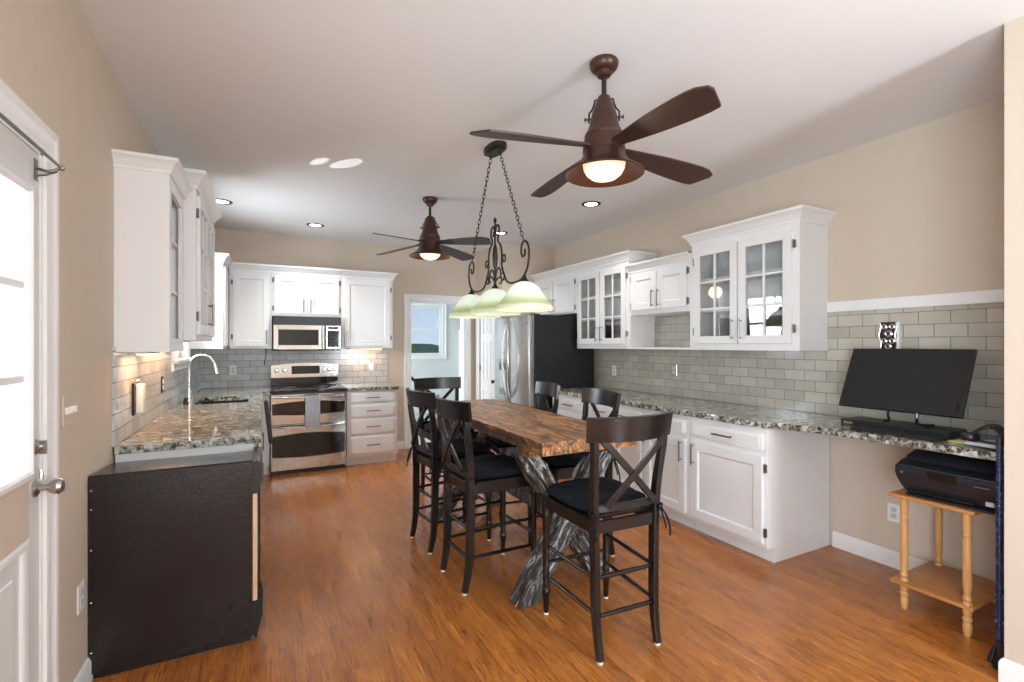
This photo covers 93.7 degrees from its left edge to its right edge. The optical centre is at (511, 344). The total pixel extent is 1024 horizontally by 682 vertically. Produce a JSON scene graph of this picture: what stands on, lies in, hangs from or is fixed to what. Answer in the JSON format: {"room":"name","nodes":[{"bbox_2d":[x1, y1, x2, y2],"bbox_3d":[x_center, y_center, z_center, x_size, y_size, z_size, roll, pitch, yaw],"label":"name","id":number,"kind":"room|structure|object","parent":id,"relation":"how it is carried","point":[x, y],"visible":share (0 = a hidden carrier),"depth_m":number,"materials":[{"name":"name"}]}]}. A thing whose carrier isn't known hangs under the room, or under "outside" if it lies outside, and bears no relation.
{"room":"kitchen","nodes":[
{"label":"kitchen","id":0,"kind":"room"},
{"bbox_2d":[0,0,200,681],"bbox_3d":[-1.560,0.035,1.446,0.149,2.750,9.200,0,0,-27],"label":"wall","id":1,"kind":"structure","parent":0,"point":[50,57],"depth_m":1.94,"materials":[{"name":"beige paint"}]},
{"bbox_2d":[0,118,42,681],"bbox_3d":[-1.413,0.383,1.160,0.129,2.055,0.935,0,0,-27],"label":"trim","id":2,"kind":"structure","parent":1,"relation":"attached to","point":[4,185],"depth_m":1.56,"materials":[{"name":"white paint"}]},
{"bbox_2d":[0,78,58,681],"bbox_3d":[-1.347,0.339,1.193,0.016,2.143,1.111,0,0,-27],"label":"trim","id":3,"kind":"structure","parent":1,"relation":"attached to","point":[12,107],"depth_m":1.64,"materials":[{"name":"white paint"}]},
{"bbox_2d":[0,123,64,681],"bbox_3d":[-1.346,0.386,1.194,0.119,2.028,0.901,0,0,-27],"label":"door","id":4,"kind":"structure","parent":1,"relation":"in","point":[19,496],"depth_m":1.50,"materials":[{"name":"paint"}]},
{"bbox_2d":[0,113,64,180],"bbox_3d":[-1.342,-0.570,1.234,0.070,0.070,0.822,0,0,-27],"label":"curtain rod","id":5,"kind":"object","parent":4,"relation":"attached to","point":[59,167],"visible":1,"depth_m":1.52,"materials":[{"name":"silver metal"}]},
{"bbox_2d":[62,394,76,427],"bbox_3d":[-1.661,0.245,1.805,0.018,0.115,0.118,0,0,-27],"label":"light switch","id":6,"kind":"object","parent":1,"relation":"attached to","point":[69,408],"visible":1,"depth_m":1.80,"materials":[{"name":"beige paint"}]},
{"bbox_2d":[77,579,83,615],"bbox_3d":[-1.727,1.010,1.923,0.008,0.115,0.070,0,0,-27],"label":"wall outlet","id":7,"kind":"object","parent":1,"relation":"attached to","point":[80,588],"visible":1,"depth_m":1.91,"materials":[{"name":"white plastic"}]},
{"bbox_2d":[74,657,92,681],"bbox_3d":[-1.755,1.357,1.984,0.014,0.105,0.665,0,0,-27],"label":"baseboard","id":8,"kind":"structure","parent":1,"relation":"attached to","point":[84,675],"depth_m":1.95,"materials":[{"name":"white paint"}]},
{"bbox_2d":[132,379,145,415],"bbox_3d":[-2.098,0.290,2.699,0.040,0.200,0.120,0,0,-27],"label":"plug","id":9,"kind":"object","parent":1,"relation":"attached to","point":[138,390],"visible":1,"depth_m":2.69,"materials":[{"name":"white plastic"}]},
{"bbox_2d":[111,148,191,351],"bbox_3d":[-1.933,-0.456,2.610,0.268,0.983,0.529,0,0,-27],"label":"upper cabinet","id":10,"kind":"object","parent":1,"relation":"attached to","point":[150,190],"visible":0.98,"depth_m":2.41,"materials":[{"name":"white paint"}]},
{"bbox_2d":[134,352,159,354],"bbox_3d":[-1.989,0.043,2.620,0.060,0.015,0.320,0,0,-27],"label":"light","id":11,"kind":"object","parent":10,"relation":"attached to","point":[136,353],"visible":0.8,"depth_m":2.49,"materials":[{"name":"white plastic"}]},
{"bbox_2d":[171,238,177,248],"bbox_3d":[-1.968,-0.579,2.617,0.192,0.018,0.445,0,0,-27],"label":"shelf","id":12,"kind":"object","parent":10,"relation":"attached to","point":[174,245],"depth_m":2.77,"materials":[{"name":"white paint"}]},
{"bbox_2d":[171,289,177,295],"bbox_3d":[-1.968,-0.299,2.617,0.192,0.018,0.445,0,0,-27],"label":"shelf","id":13,"kind":"object","parent":10,"relation":"attached to","point":[174,292],"depth_m":2.76,"materials":[{"name":"white paint"}]},
{"bbox_2d":[161,376,163,392],"bbox_3d":[-2.483,0.280,3.412,0.008,0.115,0.070,0,0,-27],"label":"wall outlet","id":14,"kind":"object","parent":1,"relation":"attached to","point":[162,377],"visible":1,"depth_m":3.40,"materials":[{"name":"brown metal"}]},
{"bbox_2d":[171,343,189,371],"bbox_3d":[-2.872,-0.345,4.168,0.026,1.106,0.936,0,0,-27],"label":"trim","id":15,"kind":"structure","parent":1,"relation":"attached to","point":[174,367],"depth_m":4.10,"materials":[{"name":"white paint"}]},
{"bbox_2d":[171,358,190,363],"bbox_3d":[-2.862,0.134,4.173,0.050,0.028,0.940,0,0,-27],"label":"window sill","id":16,"kind":"structure","parent":1,"relation":"attached to","point":[182,360],"depth_m":3.94,"materials":[{"name":"white paint"}]},
{"bbox_2d":[183,168,220,340],"bbox_3d":[-2.261,-0.542,3.329,0.344,1.024,1.130,0,0,-27],"label":"upper cabinet","id":17,"kind":"object","parent":1,"relation":"attached to","point":[201,209],"visible":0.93,"depth_m":2.96,"materials":[{"name":"white paint"}]},
{"bbox_2d":[190,252,231,348],"bbox_3d":[-3.118,-0.438,4.986,0.336,0.956,0.584,0,0,-27],"label":"upper cabinet","id":18,"kind":"object","parent":1,"relation":"attached to","point":[223,261],"visible":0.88,"depth_m":4.81,"materials":[{"name":"white paint"}]},
{"bbox_2d":[201,229,475,441],"bbox_3d":[-2.128,0.035,6.255,3.540,2.750,0.129,0,0,-27],"label":"wall","id":19,"kind":"structure","parent":0,"point":[448,277],"depth_m":6.19,"materials":[{"name":"beige paint"}]},
{"bbox_2d":[230,365,235,374],"bbox_3d":[-3.254,0.292,5.598,0.070,0.115,0.008,0,0,-27],"label":"wall outlet","id":20,"kind":"object","parent":19,"relation":"attached to","point":[232,367],"visible":1,"depth_m":5.60,"materials":[{"name":"white plastic"}]},
{"bbox_2d":[229,262,271,348],"bbox_3d":[-3.004,-0.438,5.527,0.420,0.956,0.380,0,0,-27],"label":"upper cabinet","id":21,"kind":"object","parent":19,"relation":"attached to","point":[250,284],"visible":0.98,"depth_m":5.39,"materials":[{"name":"white paint"}]},
{"bbox_2d":[272,264,340,316],"bbox_3d":[-2.481,-0.625,5.796,0.752,0.581,0.380,0,0,-27],"label":"upper cabinet","id":22,"kind":"object","parent":19,"relation":"attached to","point":[296,290],"visible":0.97,"depth_m":5.65,"materials":[{"name":"white paint"}]},
{"bbox_2d":[272,316,340,350],"bbox_3d":[-2.461,-0.135,5.758,0.742,0.399,0.448,0,0,-27],"label":"microwave","id":23,"kind":"object","parent":22,"relation":"attached to","point":[289,333],"visible":1,"depth_m":5.59,"materials":[{"name":"silver plastic"}]},
{"bbox_2d":[341,269,397,347],"bbox_3d":[-1.843,-0.438,6.125,0.680,0.956,0.380,0,0,-27],"label":"upper cabinet","id":24,"kind":"object","parent":19,"relation":"attached to","point":[366,296],"visible":0.95,"depth_m":5.97,"materials":[{"name":"white paint"}]},
{"bbox_2d":[368,363,373,370],"bbox_3d":[-1.855,0.290,6.318,0.070,0.115,0.008,0,0,-27],"label":"wall outlet","id":25,"kind":"object","parent":19,"relation":"attached to","point":[370,365],"visible":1,"depth_m":6.32,"materials":[{"name":"white plastic"}]},
{"bbox_2d":[397,441,403,448],"bbox_3d":[-1.567,1.357,6.473,0.216,0.105,0.014,0,0,-27],"label":"baseboard","id":26,"kind":"structure","parent":19,"relation":"attached to","point":[400,444],"depth_m":6.50,"materials":[{"name":"white paint"}]},
{"bbox_2d":[404,294,470,448],"bbox_3d":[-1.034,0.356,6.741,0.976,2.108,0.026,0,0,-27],"label":"trim","id":27,"kind":"structure","parent":19,"relation":"attached to","point":[407,297],"depth_m":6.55,"materials":[{"name":"white paint"}]},
{"bbox_2d":[411,304,459,413],"bbox_3d":[-1.801,0.035,8.199,6.100,2.750,3.270,0,0,-27],"label":"wall","id":28,"kind":"structure","parent":0,"point":[449,367],"depth_m":10.10,"materials":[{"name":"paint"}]},
{"bbox_2d":[411,306,441,354],"bbox_3d":[-2.179,-0.290,9.754,1.550,1.000,0.060,0,0,-27],"label":"window","id":29,"kind":"structure","parent":28,"relation":"in","point":[412,307],"depth_m":10.04,"materials":[{"name":"white paint"}]},
{"bbox_2d":[411,303,446,359],"bbox_3d":[-2.141,-0.290,9.680,1.726,1.176,0.026,0,0,-27],"label":"trim","id":30,"kind":"structure","parent":28,"relation":"attached to","point":[444,306],"depth_m":10.04,"materials":[{"name":"white paint"}]},
{"bbox_2d":[476,242,554,398],"bbox_3d":[0.005,0.035,6.863,0.810,2.750,1.000,0,0,-27],"label":"wall","id":31,"kind":"structure","parent":0,"point":[542,258],"depth_m":6.44,"materials":[{"name":"beige paint"}]},
{"bbox_2d":[480,316,496,399],"bbox_3d":[-0.335,0.393,6.626,0.113,2.015,0.600,0,0,-27],"label":"door","id":32,"kind":"structure","parent":31,"relation":"in","point":[487,367],"depth_m":6.65,"materials":[{"name":"white paint"}]},
{"bbox_2d":[476,295,500,399],"bbox_3d":[-0.339,0.351,6.618,0.026,2.118,0.776,0,0,-27],"label":"trim","id":33,"kind":"structure","parent":31,"relation":"attached to","point":[477,320],"depth_m":6.89,"materials":[{"name":"white paint"}]},
{"bbox_2d":[92,413,1003,681],"bbox_3d":[0.276,1.460,4.163,6.100,0.100,12.350,0,0,-27],"label":"floor","id":34,"kind":"structure","parent":0,"point":[349,595],"depth_m":2.52,"materials":[{"name":"brown wood"}]},
{"bbox_2d":[88,446,262,678],"bbox_3d":[-1.567,0.980,2.318,0.649,0.861,0.381,0,0,-27],"label":"base cabinet","id":35,"kind":"object","parent":34,"relation":"on","point":[174,543],"visible":1,"depth_m":2.14,"materials":[{"name":"black wood"}]},
{"bbox_2d":[254,432,263,484],"bbox_3d":[-2.361,0.973,3.857,0.650,0.875,2.580,0,0,-27],"label":"base cabinet","id":36,"kind":"object","parent":34,"relation":"on","point":[255,444],"visible":0.15,"depth_m":3.39,"materials":[{"name":"white paint"}]},
{"bbox_2d":[114,386,269,454],"bbox_3d":[-2.423,0.514,4.053,0.700,0.039,3.515,0,0,-27],"label":"countertop","id":37,"kind":"structure","parent":36,"relation":"on","point":[193,424],"depth_m":2.99,"materials":[{"name":"grey stone"}]},
{"bbox_2d":[115,444,253,462],"bbox_3d":[-1.677,0.622,2.489,0.595,0.176,0.020,0,0,-27],"label":"filler panel","id":38,"kind":"object","parent":37,"relation":"attached to","point":[243,447],"visible":0.24,"depth_m":2.47,"materials":[{"name":"white paint"}]},
{"bbox_2d":[183,354,218,403],"bbox_3d":[-2.723,0.287,4.205,0.260,0.417,0.214,0,0,-27],"label":"faucet","id":39,"kind":"object","parent":37,"relation":"on","point":[188,398],"visible":1,"depth_m":4.22,"materials":[{"name":"silver metal"}]},
{"bbox_2d":[200,400,248,403],"bbox_3d":[-2.606,0.627,4.344,0.424,0.186,0.614,0,0,-27],"label":"sink","id":40,"kind":"object","parent":37,"relation":"in","point":[230,401],"visible":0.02,"depth_m":4.60,"materials":[{"name":"black metal"}]},
{"bbox_2d":[264,400,272,443],"bbox_3d":[-2.437,0.768,4.802,0.086,0.437,0.207,0,0,-27],"label":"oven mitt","id":41,"kind":"object","parent":37,"relation":"hanging from","point":[268,415],"visible":1,"depth_m":4.73,"materials":[{"name":"fabric"}]},
{"bbox_2d":[260,395,269,474],"bbox_3d":[-2.817,0.973,5.455,0.107,0.875,0.679,0,0,-27],"label":"base cabinet","id":42,"kind":"object","parent":34,"relation":"on","point":[266,453],"visible":0.47,"depth_m":5.16,"materials":[{"name":"white paint"}]},
{"bbox_2d":[270,363,345,474],"bbox_3d":[-2.385,0.814,5.592,0.780,1.193,0.782,0,0,-27],"label":"range","id":43,"kind":"object","parent":34,"relation":"on","point":[295,448],"visible":0.98,"depth_m":5.36,"materials":[{"name":"silver metal"}]},
{"bbox_2d":[270,384,345,392],"bbox_3d":[-2.389,0.505,5.600,0.780,0.020,0.655,0,0,-27],"label":"cooktop","id":44,"kind":"object","parent":43,"relation":"in","point":[275,388],"depth_m":5.46,"materials":[{"name":"black glass"}]},
{"bbox_2d":[305,395,319,427],"bbox_3d":[-2.186,0.729,5.265,0.150,0.353,0.028,0,0,-27],"label":"dish towel","id":45,"kind":"object","parent":43,"relation":"hanging from","point":[312,404],"visible":1,"depth_m":5.25,"materials":[{"name":"grey fabric"}]},
{"bbox_2d":[345,389,396,465],"bbox_3d":[-1.789,0.973,5.952,0.585,0.875,0.735,0,0,-27],"label":"base cabinet","id":46,"kind":"object","parent":34,"relation":"on","point":[371,416],"visible":0.97,"depth_m":5.66,"materials":[{"name":"white paint"}]},
{"bbox_2d":[339,382,400,390],"bbox_3d":[-1.780,0.514,5.964,0.628,0.039,0.705,0,0,-27],"label":"countertop","id":47,"kind":"structure","parent":46,"relation":"on","point":[376,385],"depth_m":5.74,"materials":[{"name":"grey stone"}]},
{"bbox_2d":[413,377,478,501],"bbox_3d":[-0.613,0.863,4.455,0.486,1.095,0.554,0,0,-29],"label":"bar chair","id":48,"kind":"object","parent":34,"relation":"on","point":[420,384],"visible":0.23,"depth_m":4.57,"materials":[{"name":"brown wood"}]},
{"bbox_2d":[424,423,474,433],"bbox_3d":[-0.582,0.750,4.399,0.418,0.059,0.418,0,0,-29],"label":"cushion","id":49,"kind":"object","parent":48,"relation":"on","point":[426,425],"depth_m":4.29,"materials":[{"name":"black fabric"}]},
{"bbox_2d":[406,387,494,553],"bbox_3d":[-0.476,0.863,3.489,0.554,1.095,0.486,0,0,-33],"label":"bar chair","id":50,"kind":"object","parent":34,"relation":"on","point":[429,454],"visible":0.78,"depth_m":3.36,"materials":[{"name":"brown wood"}]},
{"bbox_2d":[422,438,487,457],"bbox_3d":[-0.423,0.750,3.525,0.418,0.059,0.418,0,0,-33],"label":"cushion","id":51,"kind":"object","parent":50,"relation":"on","point":[479,449],"depth_m":3.42,"materials":[{"name":"black fabric"}]},
{"bbox_2d":[459,329,459,400],"bbox_3d":[-0.797,0.540,10.193,0.590,1.740,0.340,0,0,-27],"label":"tall cabinet","id":52,"kind":"object","parent":34,"relation":"on","point":[459,329],"visible":0.02,"depth_m":10.16,"materials":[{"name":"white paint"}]},
{"bbox_2d":[435,395,536,595],"bbox_3d":[-0.178,0.863,2.954,0.554,1.095,0.486,0,0,-30],"label":"bar chair","id":53,"kind":"object","parent":34,"relation":"on","point":[492,472],"visible":0.84,"depth_m":2.83,"materials":[{"name":"brown wood"}]},
{"bbox_2d":[454,454,522,478],"bbox_3d":[-0.123,0.750,2.986,0.418,0.059,0.418,0,0,-30],"label":"cushion","id":54,"kind":"object","parent":53,"relation":"on","point":[492,466],"depth_m":2.85,"materials":[{"name":"black fabric"}]},
{"bbox_2d":[484,381,559,516],"bbox_3d":[0.098,0.863,3.912,0.554,1.095,0.486,0,0,-18],"label":"bar chair","id":55,"kind":"object","parent":34,"relation":"on","point":[498,446],"visible":0.18,"depth_m":3.86,"materials":[{"name":"brown wood"}]},
{"bbox_2d":[488,435,514,445],"bbox_3d":[0.037,0.750,3.892,0.418,0.059,0.418,0,0,-18],"label":"cushion","id":56,"kind":"object","parent":55,"relation":"on","point":[493,441],"depth_m":3.72,"materials":[{"name":"black fabric"}]},
{"bbox_2d":[427,399,637,608],"bbox_3d":[-0.026,0.952,3.425,0.737,0.914,1.951,0,0,-27],"label":"dining table","id":57,"kind":"object","parent":34,"relation":"on","point":[536,434],"visible":0.63,"depth_m":2.77,"materials":[{"name":"brown wood"}]},
{"bbox_2d":[495,313,593,411],"bbox_3d":[0.344,0.527,5.912,0.978,1.765,0.890,0,0,-27],"label":"refrigerator","id":58,"kind":"object","parent":34,"relation":"on","point":[529,349],"visible":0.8,"depth_m":5.54,"materials":[{"name":"silver metal"}]},
{"bbox_2d":[553,394,589,418],"bbox_3d":[0.890,0.973,5.205,0.734,0.875,0.698,0,0,-27],"label":"base cabinet","id":59,"kind":"object","parent":34,"relation":"on","point":[569,406],"visible":0.12,"depth_m":5.02,"materials":[{"name":"white paint"}]},
{"bbox_2d":[527,387,620,556],"bbox_3d":[0.428,0.863,3.291,0.554,1.095,0.486,0,0,-21],"label":"bar chair","id":60,"kind":"object","parent":34,"relation":"on","point":[563,466],"visible":0.24,"depth_m":3.19,"materials":[{"name":"brown wood"}]},
{"bbox_2d":[542,452,585,466],"bbox_3d":[0.369,0.750,3.268,0.418,0.059,0.418,0,0,-21],"label":"cushion","id":61,"kind":"object","parent":60,"relation":"on","point":[565,460],"depth_m":3.07,"materials":[{"name":"black fabric"}]},
{"bbox_2d":[539,411,672,664],"bbox_3d":[0.455,0.863,2.374,0.486,1.095,0.554,0,0,-25],"label":"bar chair","id":62,"kind":"object","parent":34,"relation":"on","point":[582,502],"visible":1,"depth_m":2.23,"materials":[{"name":"brown wood"}]},
{"bbox_2d":[547,477,645,511],"bbox_3d":[0.428,0.750,2.433,0.418,0.059,0.418,0,0,-25],"label":"cushion","id":63,"kind":"object","parent":62,"relation":"on","point":[570,495],"depth_m":2.36,"materials":[{"name":"black fabric"}]},
{"bbox_2d":[590,404,643,492],"bbox_3d":[1.224,0.973,4.556,0.734,0.875,0.758,0,0,-27],"label":"base cabinet","id":64,"kind":"object","parent":34,"relation":"on","point":[633,455],"visible":0.19,"depth_m":4.25,"materials":[{"name":"white paint"}]},
{"bbox_2d":[644,409,695,528],"bbox_3d":[1.510,0.973,4.000,0.734,0.875,0.488,0,0,-27],"label":"base cabinet","id":65,"kind":"object","parent":34,"relation":"on","point":[675,485],"visible":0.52,"depth_m":3.75,"materials":[{"name":"white paint"}]},
{"bbox_2d":[690,416,829,562],"bbox_3d":[1.768,0.973,3.499,0.734,0.875,0.635,0,0,-27],"label":"base cabinet","id":66,"kind":"object","parent":34,"relation":"on","point":[761,492],"visible":0.98,"depth_m":3.25,"materials":[{"name":"white paint"}]},
{"bbox_2d":[559,386,995,460],"bbox_3d":[1.576,0.514,3.892,0.715,0.039,3.791,0,0,-27],"label":"countertop","id":67,"kind":"structure","parent":66,"relation":"on","point":[740,414],"depth_m":3.24,"materials":[{"name":"grey stone"}]},
{"bbox_2d":[850,425,950,441],"bbox_3d":[2.138,0.486,2.663,0.130,0.016,0.420,0,0,-27],"label":"keyboard","id":68,"kind":"object","parent":67,"relation":"on","point":[923,436],"visible":1,"depth_m":2.62,"materials":[{"name":"black plastic"}]},
{"bbox_2d":[841,416,966,437],"bbox_3d":[2.266,0.476,2.808,0.202,0.038,0.540,0,0,-27],"label":"base","id":69,"kind":"object","parent":67,"relation":"on","point":[951,432],"visible":0.86,"depth_m":2.73,"materials":[{"name":"black plastic"}]},
{"bbox_2d":[839,349,977,426],"bbox_3d":[2.304,0.240,2.832,0.190,0.434,0.608,0,0,-27],"label":"computer monitor","id":70,"kind":"object","parent":69,"relation":"on","point":[933,382],"visible":1,"depth_m":2.78,"materials":[{"name":"black plastic"}]},
{"bbox_2d":[964,440,995,448],"bbox_3d":[2.309,0.473,2.293,0.194,0.015,0.174,0,0,-27],"label":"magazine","id":71,"kind":"object","parent":67,"relation":"on","point":[976,443],"visible":0.45,"depth_m":2.29,"materials":[{"name":"paper"}]},
{"bbox_2d":[960,424,1003,444],"bbox_3d":[2.267,0.420,2.280,0.110,0.086,0.202,0,0,-27],"label":"headset","id":72,"kind":"object","parent":71,"relation":"on","point":[974,435],"visible":0.6,"depth_m":2.30,"materials":[{"name":"black plastic"}]},
{"bbox_2d":[960,432,979,440],"bbox_3d":[2.225,0.445,2.331,0.072,0.036,0.072,0,0,-27],"label":"ear cup","id":73,"kind":"object","parent":72,"relation":"on","point":[967,436],"depth_m":2.31,"materials":[{"name":"black plastic"}]},
{"bbox_2d":[888,488,1003,636],"bbox_3d":[2.320,1.102,2.540,0.470,0.616,0.355,0,0,-27],"label":"stand","id":74,"kind":"object","parent":34,"relation":"on","point":[965,590],"visible":0.75,"depth_m":2.52,"materials":[{"name":"brown wood"}]},
{"bbox_2d":[888,488,981,515],"bbox_3d":[2.320,0.803,2.540,0.470,0.018,0.355,0,0,-27],"label":"shelf","id":75,"kind":"object","parent":74,"relation":"attached to","point":[901,493],"depth_m":2.43,"materials":[{"name":"brown wood"}]},
{"bbox_2d":[890,561,1003,611],"bbox_3d":[2.324,1.269,2.548,0.455,0.018,0.345,0,0,-27],"label":"shelf","id":76,"kind":"object","parent":74,"relation":"attached to","point":[937,580],"depth_m":2.52,"materials":[{"name":"brown wood"}]},
{"bbox_2d":[895,449,1003,514],"bbox_3d":[2.325,0.667,2.473,0.443,0.251,0.420,0,0,-27],"label":"printer","id":77,"kind":"object","parent":74,"relation":"on","point":[965,482],"visible":0.7,"depth_m":2.38,"materials":[{"name":"black plastic"}]},
{"bbox_2d":[910,489,976,505],"bbox_3d":[2.155,0.764,2.408,0.025,0.012,0.260,0,0,-27],"label":"tray","id":78,"kind":"object","parent":77,"relation":"on","point":[955,500],"depth_m":2.40,"materials":[{"name":"black plastic"}]},
{"bbox_2d":[987,436,1003,670],"bbox_3d":[2.166,0.911,2.127,0.160,0.997,0.062,0,0,-33],"label":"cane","id":79,"kind":"object","parent":34,"relation":"on","point":[996,651],"visible":0.8,"depth_m":2.12,"materials":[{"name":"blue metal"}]},
{"bbox_2d":[74,0,1023,252],"bbox_3d":[0.374,-1.400,2.442,4.500,0.120,9.200,0,0,-27],"label":"ceiling","id":80,"kind":"structure","parent":0,"point":[342,116],"depth_m":2.54,"materials":[{"name":"white paint"}]},
{"bbox_2d":[216,198,232,204],"bbox_3d":[-2.709,-1.346,4.477,0.184,0.028,0.184,0,0,-27],"label":"recessed light","id":81,"kind":"object","parent":80,"relation":"in","point":[219,201],"visible":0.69,"depth_m":4.47,"materials":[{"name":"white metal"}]},
{"bbox_2d":[307,223,323,226],"bbox_3d":[-2.196,-1.346,5.359,0.184,0.028,0.184,0,0,-27],"label":"recessed light","id":82,"kind":"object","parent":80,"relation":"in","point":[308,224],"visible":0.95,"depth_m":5.35,"materials":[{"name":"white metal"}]},
{"bbox_2d":[373,196,490,260],"bbox_3d":[-0.749,-1.059,4.383,0.981,0.562,0.981,0,0,-14],"label":"ceiling fan","id":83,"kind":"object","parent":80,"relation":"hanging from","point":[430,247],"visible":1,"depth_m":4.32,"materials":[{"name":"brown metal"}]},
{"bbox_2d":[449,140,552,318],"bbox_3d":[-0.115,-0.774,3.247,0.344,1.132,1.174,0,0,-27],"label":"chandelier","id":84,"kind":"object","parent":80,"relation":"hanging from","point":[524,295],"visible":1,"depth_m":3.15,"materials":[{"name":"brown metal"}]},
{"bbox_2d":[581,201,600,206],"bbox_3d":[0.752,-1.346,4.559,0.184,0.028,0.184,0,0,-27],"label":"recessed light","id":85,"kind":"object","parent":80,"relation":"in","point":[588,203],"visible":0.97,"depth_m":4.55,"materials":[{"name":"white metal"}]},
{"bbox_2d":[469,54,720,197],"bbox_3d":[0.435,-1.059,2.271,0.981,0.562,0.981,0,0,21],"label":"ceiling fan","id":86,"kind":"object","parent":80,"relation":"hanging from","point":[606,161],"visible":1,"depth_m":2.20,"materials":[{"name":"brown metal"}]},
{"bbox_2d":[555,97,1003,580],"bbox_3d":[1.547,0.035,4.907,0.159,2.750,5.890,0,0,-27],"label":"wall","id":87,"kind":"structure","parent":0,"point":[919,209],"depth_m":3.14,"materials":[{"name":"beige paint"}]},
{"bbox_2d":[531,265,576,315],"bbox_3d":[0.650,-0.651,6.074,0.383,0.562,0.983,0,0,-27],"label":"upper cabinet","id":88,"kind":"object","parent":87,"relation":"attached to","point":[559,285],"visible":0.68,"depth_m":5.87,"materials":[{"name":"white paint"}]},
{"bbox_2d":[612,365,615,375],"bbox_3d":[1.164,0.290,5.468,0.008,0.115,0.070,0,0,-27],"label":"wall outlet","id":89,"kind":"object","parent":87,"relation":"attached to","point":[613,366],"visible":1,"depth_m":5.46,"materials":[{"name":"white plastic"}]},
{"bbox_2d":[573,250,657,348],"bbox_3d":[1.093,-0.446,5.213,0.383,0.972,0.951,0,0,-27],"label":"upper cabinet","id":90,"kind":"object","parent":87,"relation":"attached to","point":[602,282],"visible":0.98,"depth_m":5.20,"materials":[{"name":"white paint"}]},
{"bbox_2d":[582,292,620,299],"bbox_3d":[1.111,-0.539,5.253,0.295,0.018,0.856,0,0,-27],"label":"shelf","id":91,"kind":"object","parent":90,"relation":"attached to","point":[583,296],"depth_m":5.36,"materials":[{"name":"white paint"}]},
{"bbox_2d":[582,317,620,321],"bbox_3d":[1.111,-0.279,5.253,0.295,0.018,0.856,0,0,-27],"label":"shelf","id":92,"kind":"object","parent":90,"relation":"attached to","point":[618,319],"depth_m":5.29,"materials":[{"name":"white paint"}]},
{"bbox_2d":[625,251,691,349],"bbox_3d":[1.467,-0.376,4.487,0.383,0.832,0.786,0,0,-27],"label":"upper cabinet","id":93,"kind":"object","parent":87,"relation":"attached to","point":[661,286],"visible":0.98,"depth_m":4.42,"materials":[{"name":"white paint"}]},
{"bbox_2d":[671,364,676,375],"bbox_3d":[1.575,0.245,4.668,0.008,0.115,0.070,0,0,-27],"label":"wall outlet","id":94,"kind":"object","parent":87,"relation":"attached to","point":[673,366],"visible":1,"depth_m":4.67,"materials":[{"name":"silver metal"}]},
{"bbox_2d":[682,204,835,350],"bbox_3d":[1.859,-0.446,3.726,0.383,0.972,1.034,0,0,-27],"label":"upper cabinet","id":95,"kind":"object","parent":87,"relation":"attached to","point":[773,263],"visible":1,"depth_m":3.60,"materials":[{"name":"white paint"}]},
{"bbox_2d":[701,267,781,283],"bbox_3d":[1.889,-0.539,3.741,0.295,0.018,0.885,0,0,-27],"label":"shelf","id":96,"kind":"object","parent":95,"relation":"attached to","point":[772,277],"depth_m":3.78,"materials":[{"name":"white paint"}]},
{"bbox_2d":[701,305,781,313],"bbox_3d":[1.889,-0.279,3.741,0.295,0.018,0.885,0,0,-27],"label":"shelf","id":97,"kind":"object","parent":95,"relation":"attached to","point":[771,309],"depth_m":3.76,"materials":[{"name":"white paint"}]},
{"bbox_2d":[878,322,900,348],"bbox_3d":[2.398,-0.053,3.053,0.023,0.186,0.121,0,0,-27],"label":"plate","id":98,"kind":"object","parent":87,"relation":"attached to","point":[889,334],"visible":0.97,"depth_m":3.05,"materials":[{"name":"silver metal"}]},
{"bbox_2d":[887,502,899,523],"bbox_3d":[2.421,1.065,3.045,0.008,0.115,0.070,0,0,-27],"label":"wall outlet","id":99,"kind":"object","parent":87,"relation":"attached to","point":[893,510],"visible":0.96,"depth_m":3.04,"materials":[{"name":"white plastic"}]},
{"bbox_2d":[827,289,1003,311],"bbox_3d":[2.497,-0.266,2.881,0.022,0.072,1.157,0,0,-27],"label":"trim","id":100,"kind":"structure","parent":87,"relation":"attached to","point":[997,295],"depth_m":2.90,"materials":[{"name":"white paint"}]},
{"bbox_2d":[1004,15,1023,665],"bbox_3d":[3.266,0.035,0.691,0.960,2.750,3.440,0,0,-27],"label":"wall","id":101,"kind":"structure","parent":0,"point":[1013,29],"depth_m":1.97,"materials":[{"name":"beige paint"}]},
{"bbox_2d":[832,531,1023,681],"bbox_3d":[2.901,1.357,1.220,0.824,0.105,4.415,0,0,-27],"label":"baseboard","id":102,"kind":"structure","parent":101,"relation":"attached to","point":[1008,671],"depth_m":3.07,"materials":[{"name":"white paint"}]},
{"bbox_3d":[2.345,0.492,2.415,0.216,0.004,0.173,0,0,-27],"label":"folder","id":103,"kind":"object","parent":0,"visible":0},
{"bbox_2d":[949,439,965,443],"bbox_3d":[2.304,0.488,2.386,0.120,0.004,0.165,0,0,-21],"label":"folder","id":104,"kind":"object","parent":103,"relation":"on","point":[957,440],"visible":0.24,"depth_m":2.42,"materials":[{"name":"yellow paper"}]},
{"bbox_2d":[958,437,994,439],"bbox_3d":[2.405,0.483,2.441,0.170,0.004,0.160,0,0,-30],"label":"folder","id":105,"kind":"object","parent":104,"relation":"on","point":[981,438],"visible":0.26,"depth_m":2.47,"materials":[{"name":"paper"}]},
{"label":"outside","id":106,"kind":"structure","parent":0,"visible":0},
{"bbox_3d":[-38.837,4.510,75.474,160.000,0.200,150.240,0,0,-27],"label":"ground","id":107,"kind":"structure","parent":106,"visible":0},
{"bbox_2d":[412,344,438,352],"bbox_3d":[-43.102,1.520,149.327,180.000,5.780,5.000,0,0,-27],"label":"hills","id":108,"kind":"structure","parent":107,"relation":"on","point":[421,348],"depth_m":154.54,"materials":[{"name":"green plant"}]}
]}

